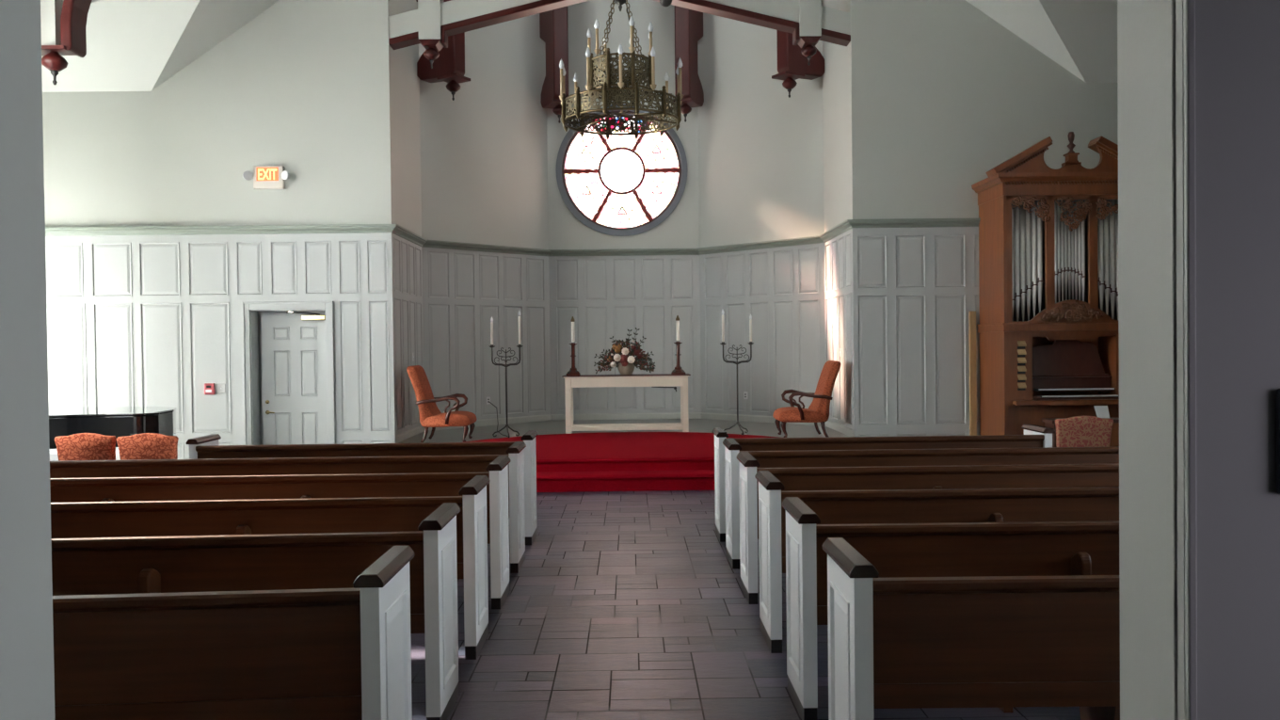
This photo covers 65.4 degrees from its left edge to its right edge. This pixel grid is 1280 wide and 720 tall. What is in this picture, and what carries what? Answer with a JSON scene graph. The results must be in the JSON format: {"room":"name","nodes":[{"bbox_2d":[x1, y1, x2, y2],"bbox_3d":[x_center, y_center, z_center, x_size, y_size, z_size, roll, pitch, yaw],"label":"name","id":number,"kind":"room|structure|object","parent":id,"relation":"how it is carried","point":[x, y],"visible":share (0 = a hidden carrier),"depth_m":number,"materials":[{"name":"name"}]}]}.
{"room":"church","nodes":[
{"label":"church","id":0,"kind":"room"},
{"bbox_2d":[42,0,394,459],"bbox_3d":[-6.633,-2.146,13.425,6.610,7.230,0.267,-1,1,-1],"label":"wall","id":1,"kind":"structure","parent":0,"point":[302,87],"depth_m":13.31,"materials":[{"name":"paint"}]},
{"bbox_2d":[204,383,214,394],"bbox_3d":[-5.747,0.387,13.315,0.130,0.150,0.062,-1,1,-1],"label":"fire alarm","id":2,"kind":"object","parent":1,"relation":"attached to","point":[209,388],"visible":1,"depth_m":13.29,"materials":[{"name":"plastic"}]},
{"bbox_2d":[217,384,225,392],"bbox_3d":[-5.598,0.380,13.339,0.105,0.120,0.016,-1,1,-1],"label":"light switch","id":3,"kind":"object","parent":1,"relation":"attached to","point":[221,388],"visible":1,"depth_m":13.34,"materials":[{"name":"plastic"}]},
{"bbox_2d":[242,165,289,189],"bbox_3d":[-4.939,-2.427,13.232,0.610,0.300,0.160,-1,1,-1],"label":"exit sign","id":4,"kind":"object","parent":1,"relation":"attached to","point":[264,177],"visible":1,"depth_m":13.24,"materials":[{"name":"orange"}]},
{"bbox_2d":[242,171,252,180],"bbox_3d":[-5.197,-2.438,13.208,0.124,0.122,0.070,-1,1,-29],"label":"lamp","id":5,"kind":"object","parent":4,"relation":"attached to","point":[248,175],"depth_m":13.18,"materials":[{"name":"white plastic"}]},
{"bbox_2d":[281,170,289,179],"bbox_3d":[-4.681,-2.444,13.214,0.124,0.122,0.070,0,1,28],"label":"lamp","id":6,"kind":"object","parent":4,"relation":"attached to","point":[285,175],"depth_m":13.18,"materials":[{"name":"white plastic"}]},
{"bbox_2d":[241,301,335,445],"bbox_3d":[-4.692,0.333,13.454,1.205,2.230,0.285,-1,1,-1],"label":"door","id":7,"kind":"structure","parent":1,"relation":"in","point":[297,378],"depth_m":13.54,"materials":[{"name":"paint"}]},
{"bbox_2d":[45,217,980,256],"bbox_3d":[-0.253,-1.823,15.229,19.400,0.115,3.885,-1,1,-1],"label":"trim","id":8,"kind":"structure","parent":1,"relation":"attached to","point":[848,224],"depth_m":13.38,"materials":[{"name":"paint"}]},
{"bbox_2d":[395,412,853,443],"bbox_3d":[-0.221,1.001,15.316,6.180,0.105,3.800,-1,1,-1],"label":"baseboard","id":9,"kind":"structure","parent":1,"relation":"attached to","point":[836,426],"depth_m":16.77,"materials":[{"name":"paint"}]},
{"bbox_2d":[387,0,423,443],"bbox_3d":[-3.345,-2.839,14.298,0.015,8.485,1.950,-1,1,-1],"label":"wall","id":10,"kind":"structure","parent":0,"point":[405,134],"depth_m":14.19,"materials":[{"name":"paint"}]},
{"bbox_2d":[416,0,470,100],"bbox_3d":[-2.998,-5.479,15.013,0.830,3.195,0.340,0,1,30],"label":"wall bracket","id":11,"kind":"object","parent":10,"relation":"attached to","point":[449,67],"visible":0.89,"depth_m":14.86,"materials":[{"name":"red wood"}]},
{"bbox_2d":[437,73,470,92],"bbox_3d":[-2.778,-4.117,14.918,0.360,0.211,0.340,0,1,30],"label":"pendant","id":12,"kind":"object","parent":11,"relation":"attached to","point":[452,80],"depth_m":14.86,"materials":[{"name":"red wood"}]},
{"bbox_2d":[418,13,550,431],"bbox_3d":[-2.468,-2.878,16.207,0.015,8.485,2.578,0,1,44],"label":"wall","id":13,"kind":"structure","parent":0,"point":[484,152],"depth_m":16.24,"materials":[{"name":"paint"}]},
{"bbox_2d":[486,397,490,404],"bbox_3d":[-2.464,0.660,16.206,0.016,0.120,0.075,0,1,44],"label":"outlet","id":14,"kind":"object","parent":13,"relation":"attached to","point":[488,398],"visible":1,"depth_m":16.20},
{"bbox_2d":[41,0,1117,92],"bbox_3d":[-0.215,-5.718,7.462,19.400,4.312,11.700,-1,1,-1],"label":"ceiling","id":15,"kind":"structure","parent":0,"point":[133,45],"depth_m":12.80,"materials":[{"name":"paint"}]},
{"bbox_2d":[559,0,683,140],"bbox_3d":[-0.212,-5.090,9.722,1.204,5.641,1.227,-1,1,-1],"label":"chandelier","id":16,"kind":"object","parent":15,"relation":"hanging from","point":[611,91],"visible":1,"depth_m":9.53,"materials":[{"name":"brown metal"}]},
{"bbox_2d":[658,0,671,6],"bbox_3d":[0.315,-6.042,12.813,0.170,2.994,0.170,-1,1,-1],"label":"ball","id":17,"kind":"object","parent":15,"relation":"hanging from","point":[664,3],"visible":1,"depth_m":12.79,"materials":[{"name":"grey"}]},
{"bbox_2d":[546,0,701,420],"bbox_3d":[-0.286,-2.918,17.212,2.590,8.485,0.127,-1,1,-1],"label":"wall","id":18,"kind":"structure","parent":0,"point":[606,296],"depth_m":17.18,"materials":[{"name":"paint"}]},
{"bbox_2d":[539,6,572,123],"bbox_3d":[-1.436,-5.523,16.692,0.340,3.195,0.830,-1,1,-23],"label":"wall bracket","id":19,"kind":"object","parent":18,"relation":"attached to","point":[553,30],"visible":0.84,"depth_m":16.41,"materials":[{"name":"red wood"}]},
{"bbox_2d":[546,98,572,115],"bbox_3d":[-1.328,-4.158,16.496,0.340,0.211,0.360,-1,1,-23],"label":"pendant","id":20,"kind":"object","parent":19,"relation":"attached to","point":[556,103],"depth_m":16.44,"materials":[{"name":"red wood"}]},
{"bbox_2d":[556,103,687,236],"bbox_3d":[-0.315,-3.260,17.182,2.260,2.260,0.135,-1,1,-1],"label":"window","id":21,"kind":"structure","parent":18,"relation":"in","point":[618,185],"depth_m":17.20,"materials":[{"name":"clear glass"}]},
{"bbox_2d":[673,5,703,122],"bbox_3d":[0.814,-5.549,16.715,0.340,3.195,0.830,0,1,22],"label":"wall bracket","id":22,"kind":"object","parent":18,"relation":"attached to","point":[688,23],"visible":0.96,"depth_m":16.43,"materials":[{"name":"red wood"}]},
{"bbox_2d":[673,97,698,113],"bbox_3d":[0.742,-4.182,16.518,0.340,0.211,0.360,0,1,22],"label":"pendant","id":23,"kind":"object","parent":22,"relation":"attached to","point":[685,108],"depth_m":16.46,"materials":[{"name":"red wood"}]},
{"bbox_2d":[0,0,1279,719],"bbox_3d":[-0.122,-3.102,1.552,12.500,9.362,0.200,-1,1,-1],"label":"wall","id":24,"kind":"structure","parent":0,"point":[1238,41],"depth_m":1.56,"materials":[{"name":"paint"}]},
{"bbox_2d":[1170,0,1197,719],"bbox_3d":[-0.088,0.130,1.509,1.851,2.900,0.040,-1,1,-1],"label":"trim","id":25,"kind":"structure","parent":24,"relation":"attached to","point":[1189,6],"depth_m":1.50,"materials":[{"name":"paint"}]},
{"bbox_2d":[1275,388,1279,494],"bbox_3d":[1.003,0.122,1.506,0.085,0.160,0.011,-1,1,-1],"label":"wall plaque","id":26,"kind":"object","parent":24,"relation":"attached to","point":[1277,392],"visible":1,"depth_m":1.50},
{"bbox_2d":[410,490,1080,719],"bbox_3d":[-0.059,1.493,7.223,22.000,0.004,20.800,-1,1,-1],"label":"floor","id":27,"kind":"structure","parent":0,"point":[620,605],"depth_m":5.55,"materials":[{"name":"tile"}]},
{"bbox_2d":[49,449,120,461],"bbox_3d":[-5.166,1.167,9.344,1.040,0.700,0.060,-1,1,-1],"label":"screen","id":28,"kind":"object","parent":27,"relation":"on","point":[53,455],"visible":0.05,"depth_m":9.31,"materials":[{"name":"white"}]},
{"bbox_2d":[54,432,116,460],"bbox_3d":[-4.680,1.069,8.652,0.500,0.915,0.530,-1,1,-1],"label":"chair","id":29,"kind":"object","parent":27,"relation":"on","point":[81,446],"visible":0.2,"depth_m":8.39,"materials":[{"name":"orange fabric"}]},
{"bbox_2d":[48,406,175,448],"bbox_3d":[-6.039,1.029,10.909,1.991,0.947,1.429,-1,1,-1],"label":"grand piano","id":30,"kind":"object","parent":27,"relation":"on","point":[118,422],"visible":0.45,"depth_m":10.34,"materials":[{"name":"paint"}]},
{"bbox_2d":[116,432,178,460],"bbox_3d":[-4.140,1.066,8.618,0.500,0.910,0.530,-1,1,-1],"label":"chair","id":31,"kind":"object","parent":27,"relation":"on","point":[146,445],"visible":0.28,"depth_m":8.36,"materials":[{"name":"orange fabric"}]},
{"bbox_2d":[52,545,414,719],"bbox_3d":[-3.071,1.143,3.240,4.536,0.888,0.678,-1,1,-1],"label":"pew","id":32,"kind":"object","parent":27,"relation":"on","point":[321,653],"visible":1,"depth_m":3.16,"materials":[{"name":"white paint"}]},
{"bbox_2d":[51,502,460,719],"bbox_3d":[-3.082,1.128,4.249,4.536,0.888,0.598,-1,1,-1],"label":"pew","id":33,"kind":"object","parent":27,"relation":"on","point":[134,565],"visible":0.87,"depth_m":4.13,"materials":[{"name":"white paint"}]},
{"bbox_2d":[50,475,489,659],"bbox_3d":[-3.093,1.113,5.234,4.536,0.888,0.568,-1,1,-1],"label":"pew","id":34,"kind":"object","parent":27,"relation":"on","point":[381,514],"visible":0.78,"depth_m":5.09,"materials":[{"name":"white paint"}]},
{"bbox_2d":[49,455,510,609],"bbox_3d":[-3.103,1.097,6.215,4.536,0.888,0.546,-1,1,-1],"label":"pew","id":35,"kind":"object","parent":27,"relation":"on","point":[429,484],"visible":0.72,"depth_m":6.06,"materials":[{"name":"white paint"}]},
{"bbox_2d":[49,441,526,573],"bbox_3d":[-3.114,1.082,7.222,4.536,0.888,0.472,-1,1,-1],"label":"pew","id":36,"kind":"object","parent":27,"relation":"on","point":[408,464],"visible":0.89,"depth_m":7.03,"materials":[{"name":"white paint"}]},
{"bbox_2d":[185,430,537,544],"bbox_3d":[-2.240,1.057,8.209,2.766,0.888,0.457,-1,1,-1],"label":"pew","id":37,"kind":"object","parent":27,"relation":"on","point":[207,446],"visible":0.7,"depth_m":8.01,"materials":[{"name":"white paint"}]},
{"bbox_2d":[397,418,849,443],"bbox_3d":[-0.207,1.229,14.244,6.700,0.311,5.950,-1,1,-1],"label":"platform","id":38,"kind":"object","parent":27,"relation":"on","point":[703,425],"visible":0.16,"depth_m":15.09,"materials":[{"name":"paint"}]},
{"bbox_2d":[406,365,476,442],"bbox_3d":[-2.712,0.598,13.702,0.850,1.055,0.728,-1,1,-1],"label":"armchair","id":39,"kind":"object","parent":38,"relation":"on","point":[430,415],"visible":1,"depth_m":13.41,"materials":[{"name":"orange fabric"}]},
{"bbox_2d":[489,401,507,436],"bbox_3d":[-2.140,0.880,15.143,0.101,0.386,2.161,-1,1,-14],"label":"power cord","id":40,"kind":"object","parent":38,"relation":"on","point":[489,402],"visible":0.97,"depth_m":15.61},
{"bbox_2d":[463,432,779,492],"bbox_3d":[-0.191,1.245,12.753,5.500,0.325,3.732,-1,1,-1],"label":"carpet","id":41,"kind":"object","parent":38,"relation":"on","point":[600,461],"visible":0.31,"depth_m":11.21,"materials":[{"name":"red carpet"}]},
{"bbox_2d":[489,344,523,437],"bbox_3d":[-1.868,0.435,14.059,0.390,1.307,0.404,0,1,42],"label":"candelabra","id":42,"kind":"object","parent":41,"relation":"on","point":[505,365],"visible":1,"depth_m":14.03,"materials":[{"name":"metal"}]},
{"bbox_2d":[490,316,493,344],"bbox_3d":[-2.084,-0.404,14.024,0.040,0.410,0.040,-1,1,-1],"label":"candle","id":43,"kind":"object","parent":42,"relation":"on","point":[491,319],"visible":1,"depth_m":14.01,"materials":[{"name":"wax"}]},
{"bbox_2d":[517,310,521,344],"bbox_3d":[-1.694,-0.448,14.027,0.040,0.490,0.040,-1,1,-1],"label":"candle","id":44,"kind":"object","parent":42,"relation":"on","point":[519,313],"visible":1,"depth_m":14.01,"materials":[{"name":"wax"}]},
{"bbox_2d":[561,373,690,433],"bbox_3d":[-0.194,0.633,14.705,1.860,0.835,0.590,-1,1,-1],"label":"altar table","id":45,"kind":"object","parent":41,"relation":"on","point":[633,379],"visible":1,"depth_m":14.44,"materials":[{"name":"white wood"}]},
{"bbox_2d":[566,343,580,375],"bbox_3d":[-0.978,-0.007,14.612,0.200,0.465,0.200,-1,1,-1],"label":"candlestick","id":46,"kind":"object","parent":45,"relation":"on","point":[572,371],"visible":1,"depth_m":14.58,"materials":[{"name":"brown wood"}]},
{"bbox_2d":[570,316,575,343],"bbox_3d":[-0.983,-0.439,14.605,0.062,0.400,0.061,-1,1,-1],"label":"candle","id":47,"kind":"object","parent":46,"relation":"on","point":[572,320],"visible":1,"depth_m":14.58,"materials":[{"name":"wax"}]},
{"bbox_2d":[593,327,655,374],"bbox_3d":[-0.227,-0.129,14.578,0.901,0.694,0.339,-1,1,-3],"label":"flower arrangement","id":48,"kind":"object","parent":45,"relation":"on","point":[624,358],"visible":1,"depth_m":14.55,"materials":[{"name":"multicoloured plant"}]},
{"bbox_2d":[651,386,676,391],"bbox_3d":[0.355,0.422,14.506,0.370,0.086,0.046,-1,1,-3],"label":"cable","id":49,"kind":"object","parent":45,"relation":"attached to","point":[675,388],"visible":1,"depth_m":14.50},
{"bbox_2d":[671,342,685,374],"bbox_3d":[0.560,-0.025,14.628,0.200,0.465,0.200,-1,1,-1],"label":"candlestick","id":50,"kind":"object","parent":45,"relation":"on","point":[678,370],"visible":1,"depth_m":14.60,"materials":[{"name":"brown wood"}]},
{"bbox_2d":[675,315,680,342],"bbox_3d":[0.555,-0.457,14.622,0.062,0.400,0.061,-1,1,-1],"label":"candle","id":51,"kind":"object","parent":50,"relation":"on","point":[678,317],"visible":1,"depth_m":14.60,"materials":[{"name":"wax"}]},
{"bbox_2d":[720,341,753,434],"bbox_3d":[1.386,0.397,14.093,0.390,1.307,0.404,0,1,42],"label":"candelabra","id":52,"kind":"object","parent":41,"relation":"on","point":[723,344],"visible":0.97,"depth_m":14.06,"materials":[{"name":"metal"}]},
{"bbox_2d":[721,309,724,341],"bbox_3d":[1.171,-0.476,14.058,0.040,0.480,0.040,-1,1,-1],"label":"candle","id":53,"kind":"object","parent":52,"relation":"on","point":[723,312],"visible":1,"depth_m":14.04,"materials":[{"name":"wax"}]},
{"bbox_2d":[749,313,751,341],"bbox_3d":[1.561,-0.446,14.062,0.040,0.410,0.040,-1,1,-1],"label":"candle","id":54,"kind":"object","parent":52,"relation":"on","point":[750,315],"visible":1,"depth_m":14.05,"materials":[{"name":"wax"}]},
{"bbox_2d":[772,360,840,437],"bbox_3d":[2.294,0.540,13.755,0.850,1.055,0.728,-1,1,-1],"label":"armchair","id":55,"kind":"object","parent":38,"relation":"on","point":[818,411],"visible":0.98,"depth_m":13.47,"materials":[{"name":"orange fabric"}]},
{"bbox_2d":[712,423,1055,542],"bbox_3d":[1.991,1.008,8.290,2.741,0.888,0.457,-1,1,-1],"label":"pew","id":56,"kind":"object","parent":27,"relation":"on","point":[1034,436],"visible":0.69,"depth_m":8.10,"materials":[{"name":"white paint"}]},
{"bbox_2d":[722,438,1119,568],"bbox_3d":[2.891,1.012,7.330,4.521,0.888,0.457,-1,1,-1],"label":"pew","id":57,"kind":"object","parent":27,"relation":"on","point":[1037,456],"visible":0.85,"depth_m":7.13,"materials":[{"name":"white paint"}]},
{"bbox_2d":[736,451,1119,604],"bbox_3d":[2.902,1.028,6.325,4.521,0.888,0.527,-1,1,-1],"label":"pew","id":58,"kind":"object","parent":27,"relation":"on","point":[1041,475],"visible":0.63,"depth_m":6.16,"materials":[{"name":"white paint"}]},
{"bbox_2d":[754,470,1119,653],"bbox_3d":[2.913,1.042,5.353,4.521,0.888,0.532,-1,1,-1],"label":"pew","id":59,"kind":"object","parent":27,"relation":"on","point":[1099,504],"visible":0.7,"depth_m":5.19,"materials":[{"name":"white paint"}]},
{"bbox_2d":[781,496,1119,719],"bbox_3d":[2.923,1.057,4.381,4.521,0.888,0.536,-1,1,-1],"label":"pew","id":60,"kind":"object","parent":27,"relation":"on","point":[1027,548],"visible":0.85,"depth_m":4.21,"materials":[{"name":"white paint"}]},
{"bbox_2d":[822,537,1119,719],"bbox_3d":[2.933,1.072,3.435,4.521,0.888,0.489,-1,1,-1],"label":"pew","id":61,"kind":"object","parent":27,"relation":"on","point":[988,641],"visible":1,"depth_m":3.24,"materials":[{"name":"white paint"}]},
{"bbox_2d":[968,311,976,435],"bbox_3d":[4.477,0.344,13.416,0.090,2.000,0.040,-1,1,-1],"label":"board","id":62,"kind":"object","parent":27,"relation":"on","point":[971,314],"visible":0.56,"depth_m":13.40,"materials":[{"name":"beige wood"}]},
{"bbox_2d":[971,131,1119,447],"bbox_3d":[5.455,-0.769,12.904,2.048,4.220,1.050,-1,1,-1],"label":"pipe organ","id":63,"kind":"object","parent":27,"relation":"on","point":[1048,328],"visible":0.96,"depth_m":12.63,"materials":[{"name":"brown wood"}]},
{"bbox_2d":[1009,195,1050,222],"bbox_3d":[4.891,-1.892,12.504,0.502,0.334,0.054,-1,1,-1],"label":"carving","id":64,"kind":"object","parent":63,"relation":"hanging from","point":[1044,209],"depth_m":12.50,"materials":[{"name":"brown wood"}]},
{"bbox_2d":[1055,196,1092,231],"bbox_3d":[5.437,-1.827,12.511,0.471,0.435,0.053,-1,1,-1],"label":"carving","id":65,"kind":"object","parent":63,"relation":"hanging from","point":[1080,213],"depth_m":12.50,"materials":[{"name":"brown wood"}]},
{"bbox_2d":[1041,417,1119,447],"bbox_3d":[5.436,1.031,11.976,1.100,0.650,0.300,-1,1,-1],"label":"bench","id":66,"kind":"object","parent":27,"relation":"on","point":[1048,423],"visible":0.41,"depth_m":11.88,"materials":[{"name":"brown wood"}]},
{"bbox_2d":[1093,405,1109,417],"bbox_3d":[5.565,0.627,12.019,0.170,0.148,0.054,-1,1,-1],"label":"sheet music","id":67,"kind":"object","parent":66,"relation":"on","point":[1102,411],"visible":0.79,"depth_m":12.02,"materials":[{"name":"paper"}]},
{"bbox_2d":[1055,416,1113,447],"bbox_3d":[4.043,0.960,9.305,0.520,0.915,0.530,-1,1,-1],"label":"chair","id":68,"kind":"object","parent":27,"relation":"on","point":[1076,431],"visible":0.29,"depth_m":9.05,"materials":[{"name":"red fabric"}]},
{"bbox_2d":[697,0,825,425],"bbox_3d":[1.917,-2.929,16.254,0.015,8.485,2.578,-2,1,-45],"label":"wall","id":69,"kind":"structure","parent":0,"point":[760,148],"depth_m":16.27,"materials":[{"name":"paint"}]},
{"bbox_2d":[743,391,747,399],"bbox_3d":[1.746,0.588,16.500,0.016,0.120,0.075,-2,1,-45],"label":"outlet","id":70,"kind":"object","parent":69,"relation":"attached to","point":[744,392],"visible":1,"depth_m":16.50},
{"bbox_2d":[822,0,854,436],"bbox_3d":[2.835,-2.910,14.364,0.015,8.485,1.950,-1,1,-1],"label":"wall","id":71,"kind":"structure","parent":0,"point":[837,77],"depth_m":14.25,"materials":[{"name":"paint"}]},
{"bbox_2d":[771,30,824,97],"bbox_3d":[2.412,-5.541,15.070,0.830,3.195,0.340,-1,1,-31],"label":"wall bracket","id":72,"kind":"object","parent":71,"relation":"attached to","point":[792,65],"visible":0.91,"depth_m":14.92,"materials":[{"name":"red wood"}]},
{"bbox_2d":[771,70,804,89],"bbox_3d":[2.225,-4.175,14.971,0.360,0.211,0.340,-1,1,-31],"label":"pendant","id":73,"kind":"object","parent":72,"relation":"attached to","point":[789,77],"depth_m":14.91,"materials":[{"name":"red wood"}]},
{"bbox_2d":[850,0,1118,436],"bbox_3d":[6.157,-2.291,13.434,6.610,7.230,0.015,-1,1,-1],"label":"wall","id":74,"kind":"structure","parent":0,"point":[944,94],"depth_m":13.41,"materials":[{"name":"paint"}]},
{"bbox_3d":[-6.495,-0.942,6.017,0.200,5.050,8.800,-1,1,-1],"label":"wall","id":75,"kind":"structure","parent":0,"visible":0},
{"bbox_2d":[40,0,92,85],"bbox_3d":[-6.057,-3.363,10.264,0.821,1.090,0.343,-1,1,-1],"label":"bracket","id":76,"kind":"object","parent":75,"relation":"attached to","point":[62,27],"visible":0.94,"depth_m":10.23,"materials":[{"name":"paint"}]},
{"bbox_2d":[41,45,76,71],"bbox_3d":[-6.015,-3.075,10.220,0.360,0.225,0.246,-1,1,-1],"label":"pendant","id":77,"kind":"object","parent":76,"relation":"attached to","point":[52,59],"depth_m":10.15,"materials":[{"name":"red wood"}]},
{"label":"wall header","id":78,"kind":"structure","parent":0,"visible":0},
{"bbox_2d":[388,0,850,68],"bbox_3d":[-0.268,-4.768,13.451,6.180,1.630,0.290,-1,1,-1],"label":"roof truss","id":79,"kind":"object","parent":78,"relation":"attached to","point":[430,25],"visible":1,"depth_m":13.35,"materials":[{"name":"paint"}]},
{"bbox_2d":[418,39,443,60],"bbox_3d":[-2.806,-4.158,13.428,0.300,0.232,0.280,-1,1,-1],"label":"pendant","id":80,"kind":"object","parent":79,"relation":"attached to","point":[432,47],"depth_m":13.35,"materials":[{"name":"red wood"}]},
{"bbox_2d":[797,35,821,57],"bbox_3d":[2.284,-4.217,13.482,0.300,0.232,0.280,-1,1,-1],"label":"pendant","id":81,"kind":"object","parent":79,"relation":"attached to","point":[808,43],"depth_m":13.40,"materials":[{"name":"red wood"}]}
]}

